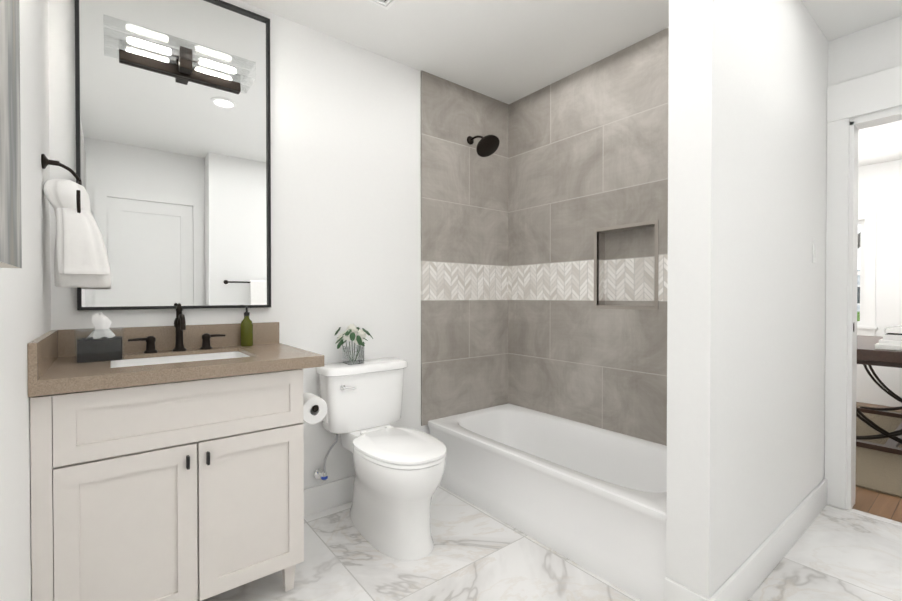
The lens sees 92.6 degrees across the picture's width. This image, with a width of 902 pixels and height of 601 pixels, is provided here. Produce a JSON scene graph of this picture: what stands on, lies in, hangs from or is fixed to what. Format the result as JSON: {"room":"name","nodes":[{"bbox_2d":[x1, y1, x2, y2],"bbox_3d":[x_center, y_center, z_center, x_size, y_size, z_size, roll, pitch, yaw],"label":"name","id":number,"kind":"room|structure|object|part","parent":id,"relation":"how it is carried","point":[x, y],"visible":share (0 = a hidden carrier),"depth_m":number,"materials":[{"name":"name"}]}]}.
{"room":"bathroom","nodes":[
{"label":"bathroom","id":0,"kind":"room"},
{"bbox_2d":[0,0,50,600],"bbox_3d":[-0.737,-0.139,0.532,0.120,2.650,3.140,0,1,-38],"label":"wall","id":1,"kind":"structure","parent":0,"point":[25,304],"depth_m":1.20,"materials":[{"name":"paint"}]},
{"bbox_2d":[0,0,21,267],"bbox_3d":[-0.605,-0.573,0.493,0.039,1.020,1.000,0,1,-38],"label":"framed picture","id":2,"kind":"object","parent":1,"relation":"attached to","point":[10,201],"visible":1,"depth_m":0.81},
{"bbox_2d":[41,154,110,287],"bbox_3d":[-1.359,-0.281,1.569,0.187,0.467,0.160,0,1,-38],"label":"towel ring","id":3,"kind":"object","parent":1,"relation":"attached to","point":[81,260],"visible":1,"depth_m":1.53,"materials":[{"name":"brown metal"}]},
{"bbox_3d":[-1.391,-0.399,1.542,0.104,0.232,0.160,0,1,-38],"label":"arm","id":4,"kind":"part","parent":3,"relation":"part of"},
{"bbox_2d":[48,0,429,488],"bbox_3d":[-0.533,-0.159,2.615,2.780,2.650,0.120,0,1,-38],"label":"wall","id":5,"kind":"structure","parent":0,"point":[345,185],"depth_m":2.42,"materials":[{"name":"paint"}]},
{"bbox_2d":[75,0,270,309],"bbox_3d":[-1.221,-0.695,1.973,0.750,1.465,0.027,0,1,-38],"label":"vanity mirror","id":6,"kind":"object","parent":5,"relation":"attached to","point":[173,172],"visible":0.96,"depth_m":1.96,"materials":[{"name":"clear glass"}]},
{"bbox_2d":[103,14,255,92],"bbox_3d":[-1.193,-1.081,1.934,0.570,0.128,0.096,0,1,-38],"label":"sconce","id":7,"kind":"object","parent":6,"relation":"attached to","point":[184,68],"visible":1,"depth_m":1.91,"materials":[{"name":"brown metal"}]},
{"bbox_3d":[-1.195,-1.067,1.937,0.470,0.100,0.088,0,1,-38],"label":"arm","id":8,"kind":"part","parent":7,"relation":"part of"},
{"bbox_2d":[171,49,199,62],"bbox_3d":[-1.192,-1.093,1.932,0.109,0.026,0.026,0,1,-38],"label":"light fixture","id":9,"kind":"object","parent":7,"relation":"attached to","point":[175,54],"depth_m":1.91,"materials":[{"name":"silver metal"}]},
{"bbox_2d":[314,434,337,480],"bbox_3d":[-0.674,0.843,2.347,0.104,0.281,0.106,0,1,-38],"label":"supply valve","id":10,"kind":"object","parent":5,"relation":"attached to","point":[320,473],"visible":0.94,"depth_m":2.33,"materials":[{"name":"silver metal"}]},
{"bbox_2d":[304,475,354,516],"bbox_3d":[-0.571,1.095,2.510,0.965,0.145,0.016,0,1,-38],"label":"baseboard","id":11,"kind":"structure","parent":5,"relation":"attached to","point":[325,496],"depth_m":2.41,"materials":[{"name":"white wood"}]},
{"bbox_2d":[421,70,508,425],"bbox_3d":[0.121,-0.338,3.044,0.800,2.300,0.014,0,1,-38],"label":"wall tile","id":12,"kind":"structure","parent":5,"relation":"attached to","point":[464,277],"depth_m":3.00,"materials":[{"name":"grey tile"}]},
{"bbox_2d":[467,135,499,156],"bbox_3d":[0.213,-1.069,2.937,0.170,0.175,0.252,0,1,-38],"label":"shower head","id":13,"kind":"object","parent":12,"relation":"attached to","point":[487,145],"visible":1,"depth_m":2.89},
{"bbox_2d":[198,485,901,600],"bbox_3d":[0.618,1.206,1.612,3.570,0.060,3.140,0,1,-38],"label":"floor","id":14,"kind":"structure","parent":0,"point":[833,553],"depth_m":1.89,"materials":[{"name":"tile"}]},
{"bbox_2d":[27,303,323,600],"bbox_3d":[-1.052,0.594,1.741,0.871,1.162,0.621,0,1,-38],"label":"bathroom vanity","id":15,"kind":"object","parent":14,"relation":"on","point":[167,463],"visible":0.98,"depth_m":1.48,"materials":[{"name":"paint"}]},
{"bbox_2d":[74,312,123,362],"bbox_3d":[-1.336,0.135,1.643,0.142,0.180,0.142,0,1,-38],"label":"tissue box","id":16,"kind":"object","parent":15,"relation":"on","point":[102,341],"visible":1,"depth_m":1.61,"materials":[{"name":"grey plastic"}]},
{"bbox_3d":[-1.041,0.781,1.403,0.370,0.558,0.018,0,1,-38],"label":"door","id":17,"kind":"part","parent":15,"relation":"part of","materials":[{"name":"paint"}]},
{"bbox_2d":[128,303,225,352],"bbox_3d":[-1.171,0.118,1.870,0.367,0.212,0.169,0,1,-38],"label":"faucet","id":18,"kind":"object","parent":15,"relation":"on","point":[179,322],"depth_m":1.90,"materials":[{"name":"brown metal"}]},
{"bbox_3d":[-0.894,0.386,1.515,0.745,0.213,0.018,0,1,-38],"label":"drawer","id":19,"kind":"part","parent":15,"relation":"part of","materials":[{"name":"paint"}]},
{"bbox_2d":[111,351,249,367],"bbox_3d":[-1.074,0.311,1.740,0.516,0.138,0.403,0,1,-38],"label":"sink","id":20,"kind":"object","parent":15,"relation":"in","point":[139,359],"depth_m":1.86,"materials":[{"name":"ceramic"}]},
{"bbox_3d":[-0.881,0.557,1.502,0.070,0.044,0.021,0,1,-38],"label":"handle","id":21,"kind":"part","parent":15,"relation":"part of","materials":[{"name":"black metal"}]},
{"bbox_2d":[240,305,252,345],"bbox_3d":[-0.990,0.121,2.091,0.056,0.198,0.068,0,1,-38],"label":"soap bottle","id":22,"kind":"object","parent":15,"relation":"on","point":[246,332],"visible":1,"depth_m":2.08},
{"bbox_3d":[-0.746,0.779,1.635,0.368,0.558,0.018,0,1,-38],"label":"door","id":23,"kind":"part","parent":15,"relation":"part of","materials":[{"name":"paint"}]},
{"bbox_2d":[303,393,326,423],"bbox_3d":[-0.630,0.476,1.898,0.128,0.121,0.169,0,1,-38],"label":"toilet paper roll","id":24,"kind":"object","parent":15,"relation":"attached to","point":[314,409],"visible":0.69,"depth_m":1.85,"materials":[{"name":"white paper"}]},
{"bbox_3d":[-0.647,0.461,1.884,0.086,0.044,0.170,0,1,-38],"label":"arm","id":25,"kind":"part","parent":24,"relation":"part of"},
{"bbox_2d":[316,358,446,560],"bbox_3d":[-0.323,0.760,2.213,0.504,0.821,0.768,0,1,-38],"label":"toilet","id":26,"kind":"object","parent":14,"relation":"on","point":[399,472],"visible":1,"depth_m":2.09,"materials":[{"name":"ceramic"}]},
{"bbox_3d":[-0.539,0.455,2.259,0.080,0.028,0.027,0,1,-38],"label":"handle","id":27,"kind":"part","parent":26,"relation":"part of","materials":[{"name":"silver metal"}]},
{"bbox_2d":[334,323,372,364],"bbox_3d":[-0.539,0.237,2.371,0.206,0.219,0.211,0,1,-38],"label":"potted plant","id":28,"kind":"object","parent":26,"relation":"on","point":[355,334],"visible":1,"depth_m":2.36,"materials":[{"name":"green plant"}]},
{"bbox_3d":[-0.538,0.249,2.380,0.118,0.176,0.114,0,1,-38],"label":"stem","id":29,"kind":"part","parent":28,"relation":"part of","materials":[{"name":"green plant"}]},
{"bbox_3d":[-0.494,0.547,2.428,0.472,0.307,0.194,0,1,-38],"label":"tank","id":30,"kind":"part","parent":26,"relation":"part of","materials":[{"name":"ceramic"}]},
{"bbox_3d":[-0.492,0.370,2.423,0.504,0.045,0.222,0,1,-38],"label":"tank lid","id":31,"kind":"part","parent":26,"relation":"part of","materials":[{"name":"ceramic"}]},
{"bbox_3d":[-0.238,0.727,2.104,0.384,0.018,0.490,0,1,-38],"label":"seat","id":32,"kind":"part","parent":26,"relation":"part of","materials":[{"name":"plastic"}]},
{"bbox_3d":[-0.237,0.703,2.103,0.386,0.024,0.491,0,1,-38],"label":"lid","id":33,"kind":"part","parent":26,"relation":"part of","materials":[{"name":"plastic"}]},
{"bbox_2d":[428,403,666,600],"bbox_3d":[0.622,0.981,2.453,0.755,0.375,1.547,0,1,-38],"label":"bathtub","id":34,"kind":"object","parent":14,"relation":"on","point":[592,499],"visible":0.92,"depth_m":2.24,"materials":[{"name":"ceramic"}]},
{"bbox_2d":[239,0,901,166],"bbox_3d":[2.229,-1.532,2.410,7.120,0.100,5.840,0,1,-38],"label":"ceiling","id":35,"kind":"structure","parent":0,"point":[508,51],"depth_m":2.37,"materials":[{"name":"paint"}]},
{"bbox_2d":[368,0,395,9],"bbox_3d":[-0.345,-1.470,1.968,0.290,0.014,0.290,0,1,-38],"label":"ceiling vent","id":36,"kind":"object","parent":35,"relation":"in","point":[387,4],"visible":0.91,"depth_m":2.13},
{"bbox_2d":[666,0,827,599],"bbox_3d":[1.481,-0.153,2.038,1.610,2.650,0.147,0,1,-38],"label":"wall","id":37,"kind":"structure","parent":0,"point":[747,155],"depth_m":1.66,"materials":[{"name":"paint"}]},
{"bbox_2d":[664,577,707,600],"bbox_3d":[0.843,1.104,1.547,0.016,0.145,0.147,0,1,-38],"label":"baseboard","id":38,"kind":"structure","parent":37,"relation":"attached to","point":[674,591],"depth_m":1.56,"materials":[{"name":"white wood"}]},
{"bbox_2d":[708,479,826,600],"bbox_3d":[1.517,1.100,1.975,1.605,0.145,0.016,0,1,-38],"label":"baseboard","id":39,"kind":"structure","parent":37,"relation":"attached to","point":[747,578],"depth_m":1.87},
{"bbox_2d":[812,240,816,262],"bbox_3d":[1.950,-0.261,2.307,0.072,0.116,0.010,0,1,-38],"label":"switch plate","id":40,"kind":"object","parent":37,"relation":"attached to","point":[814,255],"visible":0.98,"depth_m":2.29,"materials":[{"name":"white plastic"}]},
{"bbox_2d":[828,15,901,121],"bbox_3d":[1.601,-0.165,3.284,0.120,2.650,3.710,0,1,-38],"label":"wall","id":41,"kind":"structure","parent":0,"point":[875,48],"depth_m":2.34,"materials":[{"name":"paint"}]},
{"bbox_2d":[824,65,901,509],"bbox_3d":[2.503,-0.021,2.126,0.149,2.385,0.980,0,1,-38],"label":"door frame","id":42,"kind":"structure","parent":41,"relation":"attached to","point":[867,94],"depth_m":2.41,"materials":[{"name":"white wood"}]},
{"bbox_2d":[852,402,901,522],"bbox_3d":[3.631,1.189,3.540,3.550,0.058,5.840,0,1,-38],"label":"floor","id":43,"kind":"structure","parent":0,"point":[879,504],"depth_m":2.48,"materials":[{"name":"brown wood"}]},
{"bbox_2d":[856,405,901,497],"bbox_3d":[3.720,1.154,3.387,2.700,0.014,2.850,0,1,-38],"label":"rug","id":44,"kind":"object","parent":43,"relation":"on","point":[879,471],"visible":0.17,"depth_m":3.06,"materials":[{"name":"beige carpet"}]},
{"bbox_2d":[856,335,901,454],"bbox_3d":[3.875,0.757,3.703,1.600,0.772,0.800,0,1,-38],"label":"desk","id":45,"kind":"object","parent":44,"relation":"on","point":[868,354],"visible":0.69,"depth_m":3.34,"materials":[{"name":"brown wood"}]},
{"bbox_2d":[875,325,901,350],"bbox_3d":[3.464,0.282,3.299,0.300,0.184,0.280,0,1,-38],"label":"books","id":46,"kind":"object","parent":45,"relation":"on","point":[890,341],"visible":1,"depth_m":3.27,"materials":[{"name":"white paper"}]},
{"bbox_3d":[3.464,0.246,3.298,0.220,0.112,0.215,0,1,-38],"label":"frame","id":47,"kind":"part","parent":46,"relation":"part of","materials":[{"name":"silver metal"}]},
{"bbox_2d":[856,159,901,406],"bbox_3d":[5.379,-0.171,3.950,0.120,2.650,4.100,0,1,-38],"label":"wall","id":48,"kind":"structure","parent":0,"point":[883,189],"depth_m":4.69,"materials":[{"name":"paint"}]},
{"bbox_2d":[857,210,877,335],"bbox_3d":[4.352,-0.298,5.176,0.115,1.400,1.120,0,1,-38],"label":"window","id":49,"kind":"structure","parent":48,"relation":"in","point":[866,326],"depth_m":4.78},
{"label":"outside","id":50,"kind":"structure","parent":0,"visible":0},
{"bbox_2d":[857,224,860,320],"bbox_3d":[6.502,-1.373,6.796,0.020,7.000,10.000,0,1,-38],"label":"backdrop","id":51,"kind":"structure","parent":50,"point":[858,284],"depth_m":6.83,"materials":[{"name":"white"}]},
{"bbox_3d":[1.034,-0.160,2.777,0.118,2.650,1.566,0,1,-38],"label":"wall","id":52,"kind":"structure","parent":0,"visible":0},
{"bbox_2d":[509,27,668,445],"bbox_3d":[0.956,-0.334,2.705,0.092,2.300,1.552,0,1,-38],"label":"wall tiles","id":53,"kind":"structure","parent":52,"relation":"attached to","point":[588,150],"depth_m":2.72,"materials":[{"name":"grey tile"}]},
{"bbox_2d":[594,220,658,309],"bbox_3d":[1.030,-0.198,2.551,0.024,0.500,0.405,0,1,-38],"label":"trim","id":54,"kind":"structure","parent":52,"relation":"attached to","point":[632,225],"depth_m":2.50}
]}

